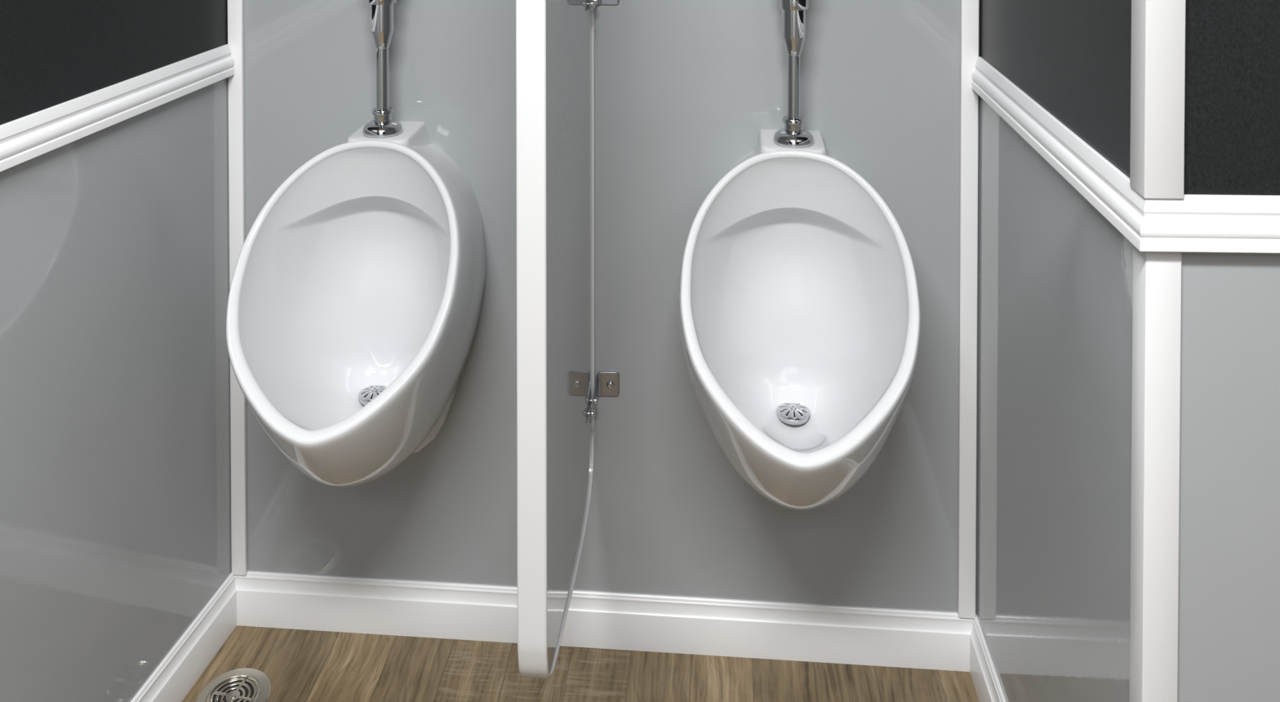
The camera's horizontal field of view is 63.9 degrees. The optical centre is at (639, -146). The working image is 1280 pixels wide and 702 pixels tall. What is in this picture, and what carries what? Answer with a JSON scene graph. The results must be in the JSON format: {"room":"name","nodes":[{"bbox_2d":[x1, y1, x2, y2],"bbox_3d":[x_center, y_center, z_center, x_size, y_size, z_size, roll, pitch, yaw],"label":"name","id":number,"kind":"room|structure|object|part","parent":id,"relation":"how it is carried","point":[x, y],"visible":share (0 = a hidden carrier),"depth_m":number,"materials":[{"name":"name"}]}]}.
{"room":"public restroom","nodes":[
{"label":"public restroom","id":0,"kind":"room"},
{"bbox_2d":[0,0,231,701],"bbox_3d":[-0.910,0.179,0.162,0.060,2.120,3.060,0,1,9],"label":"wall","id":1,"kind":"structure","parent":0,"point":[115,452],"depth_m":1.34,"materials":[{"name":"grey laminate"}]},
{"bbox_3d":[-0.910,-0.270,0.154,0.060,1.223,3.060,0,1,9],"label":"panel","id":2,"kind":"part","parent":1,"relation":"part of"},
{"bbox_2d":[0,44,234,172],"bbox_3d":[-0.879,0.346,0.125,0.013,0.048,2.990,0,1,9],"label":"chair rail","id":3,"kind":"object","parent":1,"relation":"attached to","point":[26,138],"visible":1,"depth_m":1.31,"materials":[{"name":"white"}]},
{"bbox_2d":[130,572,236,701],"bbox_3d":[-0.879,1.199,0.144,0.012,0.080,3.000,0,1,9],"label":"baseboard","id":4,"kind":"structure","parent":1,"relation":"attached to","point":[184,664],"depth_m":1.51,"materials":[{"name":"white"}]},
{"bbox_2d":[182,625,978,701],"bbox_3d":[0.383,1.266,0.045,4.100,0.050,3.590,0,1,5],"label":"floor","id":5,"kind":"structure","parent":0,"point":[300,665],"depth_m":1.52,"materials":[{"name":"brown wood"}]},
{"bbox_2d":[195,667,271,701],"bbox_3d":[-0.587,1.214,1.479,0.102,0.004,0.102,0,1,5],"label":"floor drain","id":6,"kind":"object","parent":5,"relation":"on","point":[245,684],"visible":1,"depth_m":1.49,"materials":[{"name":"silver metal"}]},
{"bbox_2d":[244,0,979,613],"bbox_3d":[-0.069,0.154,1.592,1.150,2.120,0.060,0,1,5],"label":"wall","id":7,"kind":"structure","parent":0,"point":[684,90],"depth_m":1.56,"materials":[{"name":"grey laminate"}]},
{"bbox_2d":[227,0,247,575],"bbox_3d":[-0.632,0.115,1.602,0.024,2.042,0.009,0,1,5],"label":"trim","id":8,"kind":"structure","parent":7,"relation":"attached to","point":[235,7],"depth_m":1.61,"materials":[{"name":"white"}]},
{"bbox_2d":[226,120,486,487],"bbox_3d":[-0.392,0.669,1.421,0.315,0.507,0.350,0,1,5],"label":"urinal","id":9,"kind":"object","parent":7,"relation":"attached to","point":[357,289],"visible":1,"depth_m":1.47,"materials":[{"name":"white ceramic"}]},
{"bbox_2d":[362,0,402,137],"bbox_3d":[-0.382,0.260,1.543,0.060,0.309,0.094,0,1,5],"label":"valve","id":10,"kind":"object","parent":9,"relation":"attached to","point":[383,126],"visible":1,"depth_m":1.51,"materials":[{"name":"silver metal"}]},
{"bbox_2d":[515,0,594,678],"bbox_3d":[-0.093,0.401,1.299,0.032,1.085,0.488,0,1,5],"label":"divider","id":11,"kind":"object","parent":7,"relation":"attached to","point":[555,38],"visible":0.98,"depth_m":1.11,"materials":[{"name":"white plastic"}]},
{"bbox_3d":[-0.093,0.401,1.299,0.030,1.082,0.486,0,1,5],"label":"panel","id":12,"kind":"part","parent":11,"relation":"part of","materials":[{"name":"grey laminate"}]},
{"bbox_2d":[235,570,973,671],"bbox_3d":[-0.071,1.174,1.574,1.150,0.080,0.012,0,1,5],"label":"baseboard","id":13,"kind":"structure","parent":7,"relation":"attached to","point":[693,625],"depth_m":1.56,"materials":[{"name":"white"}]},
{"bbox_2d":[588,0,619,10],"bbox_3d":[-0.075,0.211,1.517,0.081,0.036,0.092,0,1,5],"label":"bracket","id":14,"kind":"object","parent":7,"relation":"attached to","point":[593,3],"visible":0.69,"depth_m":1.56,"materials":[{"name":"silver metal"}]},
{"bbox_2d":[589,371,619,423],"bbox_3d":[-0.075,0.811,1.528,0.081,0.036,0.092,0,1,5],"label":"bracket","id":15,"kind":"object","parent":7,"relation":"attached to","point":[606,383],"visible":0.59,"depth_m":1.57,"materials":[{"name":"silver metal"}]},
{"bbox_2d":[678,128,920,510],"bbox_3d":[0.209,0.670,1.374,0.315,0.507,0.350,0,1,6],"label":"urinal","id":16,"kind":"object","parent":7,"relation":"attached to","point":[799,311],"visible":1,"depth_m":1.43,"materials":[{"name":"white ceramic"}]},
{"bbox_2d":[773,0,813,147],"bbox_3d":[0.223,0.261,1.494,0.060,0.309,0.094,0,1,5],"label":"pipe","id":17,"kind":"object","parent":16,"relation":"attached to","point":[793,11],"visible":1,"depth_m":1.47,"materials":[{"name":"silver metal"}]},
{"bbox_2d":[957,0,978,618],"bbox_3d":[0.487,0.116,1.512,0.025,2.042,0.009,0,1,5],"label":"trim","id":18,"kind":"structure","parent":7,"relation":"attached to","point":[969,98],"depth_m":1.52,"materials":[{"name":"white"}]},
{"bbox_2d":[976,0,1133,701],"bbox_3d":[0.514,0.160,1.251,0.066,2.120,0.648,0,1,5],"label":"wall","id":19,"kind":"structure","parent":0,"point":[1055,275],"depth_m":1.18,"materials":[{"name":"grey laminate"}]},
{"bbox_2d":[969,613,1005,701],"bbox_3d":[0.475,1.180,1.234,0.012,0.080,0.603,0,1,4],"label":"baseboard","id":20,"kind":"structure","parent":19,"relation":"attached to","point":[986,683],"depth_m":1.47,"materials":[{"name":"white"}]},
{"bbox_3d":[0.514,-0.289,1.244,0.060,1.223,0.647,0,1,4],"label":"panel","id":21,"kind":"part","parent":19,"relation":"part of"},
{"bbox_2d":[971,56,1146,250],"bbox_3d":[0.474,0.327,1.213,0.013,0.048,0.595,0,1,4],"label":"chair rail","id":22,"kind":"object","parent":19,"relation":"attached to","point":[1104,186],"visible":1,"depth_m":1.11,"materials":[{"name":"white"}]},
{"bbox_2d":[1129,244,1181,701],"bbox_3d":[0.474,0.751,0.947,0.032,0.791,0.030,0,1,5],"label":"trim","id":23,"kind":"structure","parent":19,"relation":"attached to","point":[1157,276],"depth_m":0.93,"materials":[{"name":"white"}]},
{"bbox_2d":[1129,0,1186,199],"bbox_3d":[0.472,-0.292,0.927,0.036,1.205,0.033,0,1,5],"label":"trim","id":24,"kind":"structure","parent":19,"relation":"attached to","point":[1157,55],"depth_m":0.92,"materials":[{"name":"white"}]},
{"bbox_2d":[1177,0,1279,701],"bbox_3d":[1.343,0.165,0.929,1.756,2.120,0.060,0,1,2],"label":"wall","id":25,"kind":"structure","parent":0,"point":[1228,616],"depth_m":0.93,"materials":[{"name":"grey laminate"}]},
{"bbox_2d":[1139,194,1279,253],"bbox_3d":[1.304,0.332,0.896,1.713,0.048,0.013,0,1,2],"label":"chair rail","id":26,"kind":"object","parent":25,"relation":"attached to","point":[1194,223],"visible":1,"depth_m":0.92,"materials":[{"name":"white"}]},
{"bbox_3d":[1.343,-0.284,0.921,1.756,1.223,0.060,0,1,2],"label":"panel","id":27,"kind":"part","parent":25,"relation":"part of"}
]}

